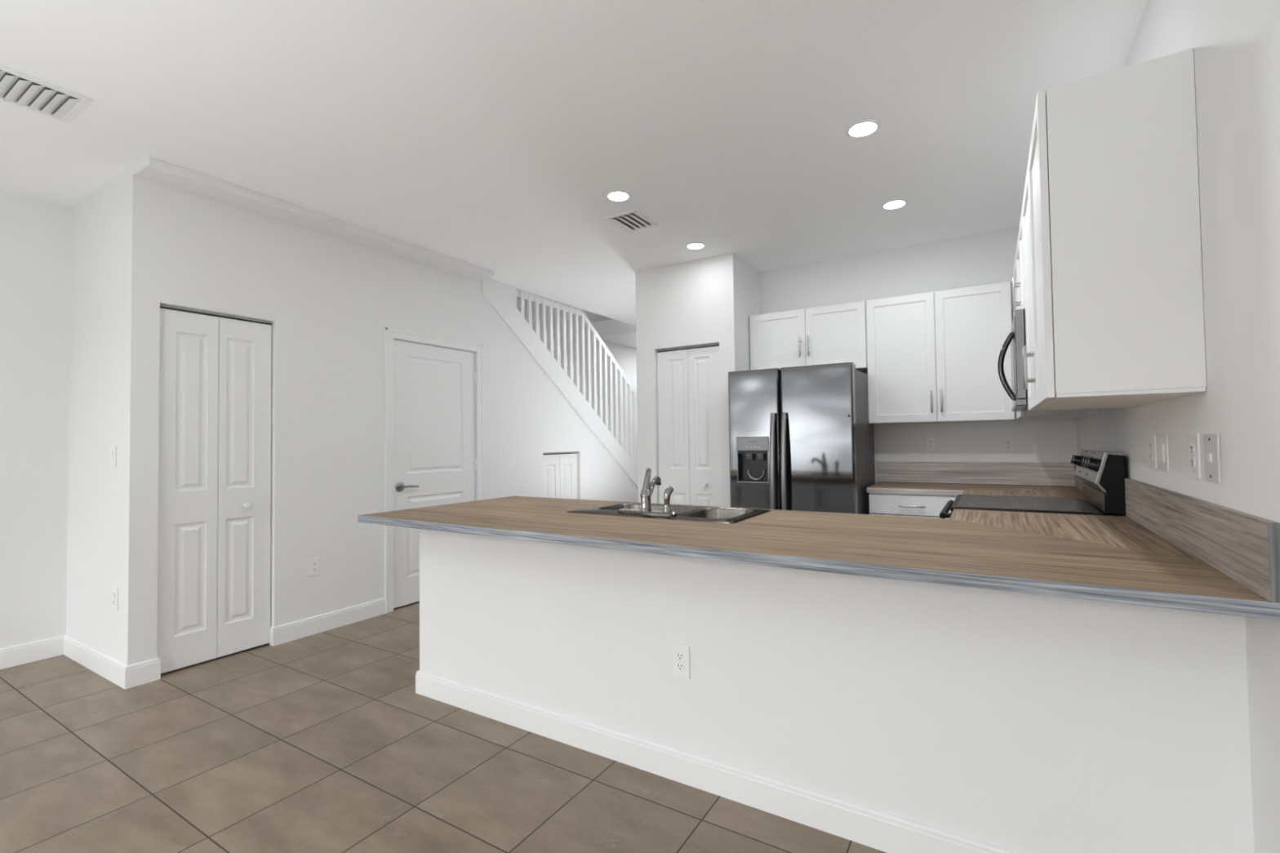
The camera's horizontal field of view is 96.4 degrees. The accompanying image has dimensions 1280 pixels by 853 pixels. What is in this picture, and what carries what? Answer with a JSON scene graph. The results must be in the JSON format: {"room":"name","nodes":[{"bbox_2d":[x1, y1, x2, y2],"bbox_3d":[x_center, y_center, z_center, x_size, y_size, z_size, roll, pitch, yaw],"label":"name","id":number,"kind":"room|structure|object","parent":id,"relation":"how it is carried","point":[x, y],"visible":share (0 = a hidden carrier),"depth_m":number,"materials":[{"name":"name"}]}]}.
{"room":"kitchen","nodes":[
{"label":"kitchen","id":0,"kind":"room"},
{"bbox_2d":[66,172,124,661],"bbox_3d":[-3.202,0.001,3.436,0.882,2.819,0.120,-2,-2,32],"label":"wall","id":1,"kind":"structure","parent":0,"point":[96,308],"depth_m":3.37,"materials":[{"name":"white paint"}]},
{"bbox_2d":[110,446,116,467],"bbox_3d":[-2.949,0.170,3.199,0.072,0.118,0.011,-2,-2,32],"label":"light switch","id":2,"kind":"object","parent":1,"relation":"attached to","point":[113,449],"visible":1,"depth_m":3.19,"materials":[{"name":"white plastic"}]},
{"bbox_2d":[111,586,118,610],"bbox_3d":[-2.894,0.949,3.153,0.072,0.118,0.009,-2,-2,32],"label":"wall outlet","id":3,"kind":"object","parent":1,"relation":"attached to","point":[115,591],"visible":1,"depth_m":3.14,"materials":[{"name":"white plastic"}]},
{"bbox_2d":[0,189,637,648],"bbox_3d":[-2.833,-1.252,5.052,0.120,5.400,12.400,-2,-2,32],"label":"wall","id":4,"kind":"structure","parent":0,"point":[36,234],"depth_m":3.49,"materials":[{"name":"white paint"}]},
{"bbox_2d":[119,166,638,665],"bbox_3d":[-1.285,0.034,5.597,0.120,2.819,5.810,-2,-2,32],"label":"wall","id":5,"kind":"structure","parent":0,"point":[330,301],"depth_m":3.93,"materials":[{"name":"white paint"}]},
{"bbox_2d":[0,634,160,688],"bbox_3d":[-4.298,1.315,1.461,1.016,0.118,4.629,-2,-2,32],"label":"baseboard","id":6,"kind":"structure","parent":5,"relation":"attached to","point":[126,677],"depth_m":3.34,"materials":[{"name":"white paint"}]},
{"bbox_2d":[156,303,272,673],"bbox_3d":[-2.553,0.350,3.465,0.069,2.083,0.606,-2,-2,32],"label":"door","id":7,"kind":"structure","parent":5,"relation":"in","point":[214,515],"depth_m":3.44,"materials":[{"name":"white paint"}]},
{"bbox_2d":[308,557,319,576],"bbox_3d":[-2.222,0.958,3.904,0.009,0.118,0.072,-2,-2,32],"label":"wall outlet","id":8,"kind":"object","parent":5,"relation":"attached to","point":[313,563],"visible":1,"depth_m":3.90,"materials":[{"name":"white plastic"}]},
{"bbox_2d":[311,567,316,572],"bbox_3d":[-2.220,0.977,3.902,0.003,0.033,0.033,-2,-2,32],"label":"receptacle","id":9,"kind":"object","parent":8,"relation":"attached to","point":[313,569],"depth_m":3.90,"materials":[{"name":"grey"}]},
{"bbox_2d":[269,597,386,646],"bbox_3d":[-2.158,1.354,4.014,0.044,0.118,0.799,-2,-2,32],"label":"baseboard","id":10,"kind":"structure","parent":5,"relation":"attached to","point":[280,634],"depth_m":3.95,"materials":[{"name":"white paint"}]},
{"bbox_2d":[384,327,484,613],"bbox_3d":[-1.728,0.337,4.819,0.161,2.182,0.994,-2,-2,32],"label":"door","id":11,"kind":"structure","parent":5,"relation":"in","point":[434,398],"depth_m":4.70,"materials":[{"name":"white paint"}]},
{"bbox_2d":[481,278,638,487],"bbox_3d":[-0.571,-0.057,6.636,0.014,2.600,3.295,-2,-2,32],"label":"stringer","id":12,"kind":"object","parent":5,"relation":"attached to","point":[502,296],"visible":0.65,"depth_m":6.01,"materials":[{"name":"white paint"}]},
{"bbox_2d":[542,451,577,499],"bbox_3d":[-0.861,0.859,6.196,0.069,1.165,0.622,-2,-2,32],"label":"door","id":13,"kind":"structure","parent":5,"relation":"in","point":[559,470],"depth_m":6.21,"materials":[{"name":"white paint"}]},
{"bbox_2d":[516,289,637,466],"bbox_3d":[-0.641,-0.390,6.658,0.075,1.944,2.382,-2,-2,32],"label":"stair railing","id":14,"kind":"object","parent":5,"relation":"attached to","point":[620,408],"visible":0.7,"depth_m":6.73,"materials":[{"name":"white paint"}]},
{"bbox_2d":[0,600,887,852],"bbox_3d":[-0.415,1.438,3.516,5.714,0.120,12.400,-2,-2,32],"label":"floor","id":15,"kind":"structure","parent":0,"point":[326,741],"depth_m":2.22,"materials":[{"name":"tile"}]},
{"bbox_2d":[728,362,875,514],"bbox_3d":[1.273,0.476,4.450,0.913,1.805,0.931,-2,-2,32],"label":"refrigerator","id":16,"kind":"object","parent":15,"relation":"on","point":[802,438],"visible":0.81,"depth_m":4.10,"materials":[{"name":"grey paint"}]},
{"bbox_2d":[868,493,957,518],"bbox_3d":[2.058,0.919,4.206,0.590,0.891,0.674,-2,-2,32],"label":"base cabinet","id":17,"kind":"object","parent":15,"relation":"on","point":[880,504],"visible":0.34,"depth_m":3.98,"materials":[{"name":"white paint"}]},
{"bbox_2d":[866,481,1088,502],"bbox_3d":[2.248,0.443,3.894,1.282,0.036,1.028,-2,-2,32],"label":"countertop","id":18,"kind":"structure","parent":17,"relation":"on","point":[895,487],"depth_m":3.91,"materials":[{"name":"brown wood"}]},
{"bbox_2d":[939,448,1125,518],"bbox_3d":[2.008,0.719,2.985,0.737,1.187,0.759,-2,-2,32],"label":"range","id":19,"kind":"object","parent":15,"relation":"on","point":[1102,473],"visible":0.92,"depth_m":2.74,"materials":[{"name":"black metal"}]},
{"bbox_2d":[950,494,1104,515],"bbox_3d":[1.991,0.408,3.001,0.599,0.018,0.759,-2,-2,32],"label":"cooktop","id":20,"kind":"object","parent":19,"relation":"in","point":[978,502],"depth_m":2.89,"materials":[{"name":"black glass"}]},
{"bbox_3d":[1.116,0.877,2.168,1.420,0.891,0.774,-2,-2,32],"label":"base cabinet","id":21,"kind":"object","parent":15,"relation":"on","visible":0},
{"bbox_2d":[357,496,1279,620],"bbox_3d":[0.354,0.435,2.671,3.228,0.036,1.512,-2,-2,32],"label":"countertop","id":22,"kind":"structure","parent":21,"relation":"on","point":[1116,559],"depth_m":1.91,"materials":[{"name":"brown wood"}]},
{"bbox_2d":[617,467,677,515],"bbox_3d":[0.087,0.310,2.826,0.320,0.217,0.272,-2,-2,32],"label":"tap","id":23,"kind":"object","parent":22,"relation":"on","point":[646,491],"visible":1,"depth_m":2.73,"materials":[{"name":"silver metal"}]},
{"bbox_2d":[640,488,651,511],"bbox_3d":[0.027,0.348,2.738,0.054,0.108,0.054,-2,-2,32],"label":"tap","id":24,"kind":"object","parent":23,"relation":"on","point":[646,493],"depth_m":2.72,"materials":[{"name":"silver metal"}]},
{"bbox_2d":[662,485,673,512],"bbox_3d":[0.130,0.339,2.684,0.045,0.119,0.060,-2,-2,32],"label":"sprayer","id":25,"kind":"object","parent":23,"relation":"on","point":[668,491],"visible":1,"depth_m":2.67,"materials":[{"name":"silver metal"}]},
{"bbox_2d":[566,502,770,523],"bbox_3d":[0.139,0.507,2.860,0.910,0.175,0.510,-2,-2,32],"label":"sink","id":26,"kind":"object","parent":22,"relation":"in","point":[686,513],"visible":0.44,"depth_m":2.88,"materials":[{"name":"silver metal"}]},
{"bbox_2d":[0,0,1146,348],"bbox_3d":[-0.454,-1.550,3.595,5.714,0.220,12.400,-2,-2,32],"label":"ceiling","id":27,"kind":"structure","parent":0,"point":[495,135],"depth_m":2.67,"materials":[{"name":"white paint"}]},
{"bbox_2d":[0,65,93,124],"bbox_3d":[-2.647,-1.430,2.455,0.328,0.022,0.366,-2,-2,32],"label":"ceiling vent","id":28,"kind":"object","parent":27,"relation":"in","point":[18,89],"visible":1,"depth_m":2.48,"materials":[{"name":"white metal"}]},
{"bbox_2d":[133,156,493,279],"bbox_3d":[-2.038,-1.380,4.119,0.212,0.050,2.460,-2,-2,32],"label":"crown molding","id":29,"kind":"structure","parent":27,"relation":"attached to","point":[152,169],"depth_m":3.69,"materials":[{"name":"white paint"}]},
{"bbox_2d":[605,190,631,201],"bbox_3d":[-0.135,-1.440,3.579,0.160,0.007,0.160,-2,-2,32],"label":"recessed light","id":30,"kind":"object","parent":27,"relation":"in","point":[615,195],"visible":1,"depth_m":3.57,"materials":[{"name":"white paint"}]},
{"bbox_2d":[608,192,628,200],"bbox_3d":[-0.135,-1.440,3.579,0.124,0.005,0.124,-2,-2,32],"label":"diffuser","id":31,"kind":"object","parent":30,"relation":"attached to","point":[611,196],"depth_m":3.58,"materials":[{"name":"white plastic"}]},
{"bbox_2d":[603,209,657,232],"bbox_3d":[-0.062,-1.423,3.994,0.250,0.022,0.315,-2,-2,32],"label":"ceiling vent","id":32,"kind":"object","parent":27,"relation":"in","point":[633,220],"visible":1,"depth_m":3.97,"materials":[{"name":"white metal"}]},
{"bbox_2d":[685,242,706,249],"bbox_3d":[0.438,-1.423,4.514,0.160,0.007,0.160,-2,-2,32],"label":"recessed light","id":33,"kind":"object","parent":27,"relation":"in","point":[693,246],"visible":1,"depth_m":4.50,"materials":[{"name":"white paint"}]},
{"bbox_2d":[687,244,703,248],"bbox_3d":[0.438,-1.423,4.514,0.124,0.005,0.124,-2,-2,32],"label":"diffuser","id":34,"kind":"object","parent":33,"relation":"attached to","point":[689,246],"depth_m":4.51,"materials":[{"name":"white plastic"}]},
{"bbox_2d":[845,119,879,137],"bbox_3d":[1.106,-1.476,2.840,0.160,0.007,0.160,-2,-2,32],"label":"recessed light","id":35,"kind":"object","parent":27,"relation":"in","point":[863,128],"visible":1,"depth_m":2.83,"materials":[{"name":"white paint"}]},
{"bbox_2d":[849,122,876,136],"bbox_3d":[1.106,-1.476,2.840,0.124,0.005,0.124,-2,-2,32],"label":"diffuser","id":36,"kind":"object","parent":35,"relation":"attached to","point":[856,129],"depth_m":2.84,"materials":[{"name":"white plastic"}]},
{"bbox_2d":[880,199,907,209],"bbox_3d":[1.673,-1.459,3.761,0.160,0.007,0.160,-2,-2,32],"label":"recessed light","id":37,"kind":"object","parent":27,"relation":"in","point":[895,203],"visible":1,"depth_m":3.75,"materials":[{"name":"white paint"}]},
{"bbox_2d":[884,200,904,208],"bbox_3d":[1.673,-1.459,3.761,0.124,0.005,0.124,-2,-2,32],"label":"diffuser","id":38,"kind":"object","parent":37,"relation":"attached to","point":[890,204],"depth_m":3.75,"materials":[{"name":"white plastic"}]},
{"bbox_2d":[635,253,759,506],"bbox_3d":[0.575,0.000,5.235,0.946,2.819,0.750,-2,-2,32],"label":"wall","id":39,"kind":"structure","parent":0,"point":[710,300],"depth_m":4.94,"materials":[{"name":"white paint"}]},
{"bbox_2d":[656,343,721,506],"bbox_3d":[0.424,0.350,4.919,0.619,2.083,0.069,-2,-2,32],"label":"door","id":40,"kind":"structure","parent":39,"relation":"in","point":[688,380],"depth_m":4.92,"materials":[{"name":"white paint"}]},
{"bbox_2d":[780,362,875,514],"bbox_3d":[1.276,0.469,4.448,0.905,1.783,0.931,-2,-2,32],"label":"door","id":41,"kind":"structure","parent":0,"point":[827,437],"depth_m":4.03,"materials":[{"name":"silver metal"}]},
{"bbox_2d":[419,528,1254,852],"bbox_3d":[0.189,0.890,2.213,3.054,0.891,0.115,-2,-2,32],"label":"wall","id":42,"kind":"structure","parent":0,"point":[1017,722],"depth_m":1.78,"materials":[{"name":"white paint"}]},
{"bbox_2d":[671,643,689,679],"bbox_3d":[0.153,0.886,2.161,0.074,0.122,0.009,-2,-2,32],"label":"wall outlet","id":43,"kind":"object","parent":42,"relation":"attached to","point":[680,653],"visible":1,"depth_m":2.16,"materials":[{"name":"white plastic"}]},
{"bbox_2d":[675,651,684,660],"bbox_3d":[0.152,0.866,2.159,0.033,0.033,0.003,-2,-2,32],"label":"receptacle","id":44,"kind":"object","parent":43,"relation":"attached to","point":[679,655],"depth_m":2.16,"materials":[{"name":"grey plastic"}]},
{"bbox_2d":[676,662,684,671],"bbox_3d":[0.152,0.905,2.158,0.033,0.033,0.003,-2,-2,32],"label":"receptacle","id":45,"kind":"object","parent":43,"relation":"attached to","point":[680,665],"depth_m":2.16,"materials":[{"name":"grey plastic"}]},
{"bbox_2d":[415,670,1015,852],"bbox_3d":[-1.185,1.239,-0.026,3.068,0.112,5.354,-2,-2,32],"label":"baseboard","id":46,"kind":"structure","parent":42,"relation":"attached to","point":[874,828],"depth_m":2.06,"materials":[{"name":"white paint"}]},
{"bbox_2d":[678,226,1077,484],"bbox_3d":[1.755,-0.024,4.879,3.130,2.819,0.120,-2,-2,32],"label":"wall","id":47,"kind":"structure","parent":0,"point":[986,258],"depth_m":4.50,"materials":[{"name":"white paint"}]},
{"bbox_2d":[749,301,867,372],"bbox_3d":[1.424,-0.707,4.825,0.956,0.526,0.338,-2,-2,32],"label":"upper cabinet","id":48,"kind":"object","parent":47,"relation":"attached to","point":[835,333],"visible":0.85,"depth_m":4.68,"materials":[{"name":"white paint"}]},
{"bbox_2d":[925,436,935,451],"bbox_3d":[2.274,0.138,4.481,0.066,0.114,0.009,-2,-2,32],"label":"wall outlet","id":49,"kind":"object","parent":47,"relation":"attached to","point":[930,441],"visible":1,"depth_m":4.48,"materials":[{"name":"white plastic"}]},
{"bbox_2d":[866,281,1015,424],"bbox_3d":[2.244,-0.514,4.318,0.956,0.960,0.338,-2,-2,32],"label":"upper cabinet","id":50,"kind":"object","parent":47,"relation":"attached to","point":[932,357],"visible":0.98,"depth_m":4.19,"materials":[{"name":"white paint"}]},
{"bbox_2d":[876,461,1075,486],"bbox_3d":[2.490,0.351,4.339,1.290,0.164,0.020,-2,-2,32],"label":"backsplash","id":51,"kind":"structure","parent":47,"relation":"attached to","point":[1035,473],"depth_m":4.29,"materials":[{"name":"brown wood"}]},
{"bbox_2d":[1002,436,1013,452],"bbox_3d":[2.712,0.134,4.212,0.066,0.114,0.009,-2,-2,32],"label":"wall outlet","id":52,"kind":"object","parent":47,"relation":"attached to","point":[1008,442],"visible":1,"depth_m":4.21,"materials":[{"name":"white plastic"}]},
{"bbox_2d":[1075,0,1279,852],"bbox_3d":[1.948,-0.100,2.091,0.120,2.819,12.400,-2,-2,32],"label":"wall","id":53,"kind":"structure","parent":0,"point":[1235,44],"depth_m":1.37,"materials":[{"name":"white paint"}]},
{"bbox_2d":[1011,209,1025,311],"bbox_3d":[2.140,-0.794,2.931,0.395,0.470,0.755,-2,-2,32],"label":"upper cabinet","id":54,"kind":"object","parent":53,"relation":"attached to","point":[1020,254],"visible":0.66,"depth_m":2.99,"materials":[{"name":"white paint"}]},
{"bbox_2d":[997,307,1027,411],"bbox_3d":[2.113,-0.325,2.939,0.471,0.458,0.752,-2,-2,32],"label":"microwave","id":55,"kind":"object","parent":54,"relation":"attached to","point":[1016,337],"visible":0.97,"depth_m":2.72,"materials":[{"name":"grey metal"}]},
{"bbox_2d":[1013,253,1099,420],"bbox_3d":[2.627,-0.535,3.677,0.359,0.960,1.028,-2,-2,32],"label":"upper cabinet","id":56,"kind":"object","parent":53,"relation":"attached to","point":[1026,415],"visible":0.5,"depth_m":3.31,"materials":[{"name":"white paint"}]},
{"bbox_2d":[1074,464,1083,490],"bbox_3d":[2.786,0.327,3.569,0.020,0.164,1.020,-2,-2,32],"label":"backsplash","id":57,"kind":"structure","parent":53,"relation":"attached to","point":[1077,482],"depth_m":3.86,"materials":[{"name":"brown wood"}]},
{"bbox_2d":[1022,48,1206,411],"bbox_3d":[1.664,-0.563,2.144,0.395,0.960,1.072,-2,-2,32],"label":"upper cabinet","id":58,"kind":"object","parent":53,"relation":"attached to","point":[1113,291],"visible":1,"depth_m":1.68,"materials":[{"name":"white paint"}]},
{"bbox_2d":[1147,434,1157,469],"bbox_3d":[1.889,0.092,2.110,0.009,0.127,0.100,-2,-2,32],"label":"wall outlet","id":59,"kind":"object","parent":53,"relation":"attached to","point":[1152,438],"visible":1,"depth_m":2.10,"materials":[{"name":"white plastic"}]},
{"bbox_2d":[1149,441,1152,450],"bbox_3d":[1.887,0.072,2.112,0.003,0.033,0.033,-2,-2,32],"label":"receptacle","id":60,"kind":"object","parent":59,"relation":"attached to","point":[1150,442],"depth_m":2.11,"materials":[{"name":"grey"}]},
{"bbox_2d":[1150,452,1152,461],"bbox_3d":[1.887,0.112,2.111,0.003,0.033,0.033,-2,-2,32],"label":"receptacle","id":61,"kind":"object","parent":59,"relation":"attached to","point":[1151,453],"depth_m":2.10,"materials":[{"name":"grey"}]},
{"bbox_2d":[1159,434,1169,472],"bbox_3d":[1.800,0.091,1.968,0.011,0.127,0.095,-2,-2,32],"label":"light switch","id":62,"kind":"object","parent":53,"relation":"attached to","point":[1163,438],"visible":1,"depth_m":1.95,"materials":[{"name":"white plastic"}]},
{"bbox_2d":[1187,433,1201,479],"bbox_3d":[1.620,0.086,1.673,0.009,0.130,0.092,-2,-2,32],"label":"wall outlet","id":63,"kind":"object","parent":53,"relation":"attached to","point":[1194,447],"visible":1,"depth_m":1.66,"materials":[{"name":"white plastic"}]},
{"bbox_2d":[1190,443,1195,454],"bbox_3d":[1.618,0.067,1.675,0.003,0.033,0.033,-2,-2,32],"label":"receptacle","id":64,"kind":"object","parent":63,"relation":"attached to","point":[1192,445],"depth_m":1.67,"materials":[{"name":"grey plastic"}]},
{"bbox_2d":[1191,457,1195,468],"bbox_3d":[1.619,0.105,1.674,0.003,0.033,0.033,-2,-2,32],"label":"receptacle","id":65,"kind":"object","parent":63,"relation":"attached to","point":[1193,459],"depth_m":1.67,"materials":[{"name":"grey plastic"}]},
{"bbox_2d":[1124,478,1279,602],"bbox_3d":[1.720,0.295,1.834,0.020,0.164,1.513,-2,-2,32],"label":"backsplash","id":66,"kind":"structure","parent":53,"relation":"attached to","point":[1244,547],"depth_m":1.48,"materials":[{"name":"brown wood"}]},
{"bbox_2d":[1203,433,1222,483],"bbox_3d":[1.539,0.085,1.541,0.010,0.130,0.116,-2,-2,32],"label":"light switch","id":67,"kind":"object","parent":53,"relation":"attached to","point":[1211,442],"visible":1,"depth_m":1.53,"materials":[{"name":"white plastic"}]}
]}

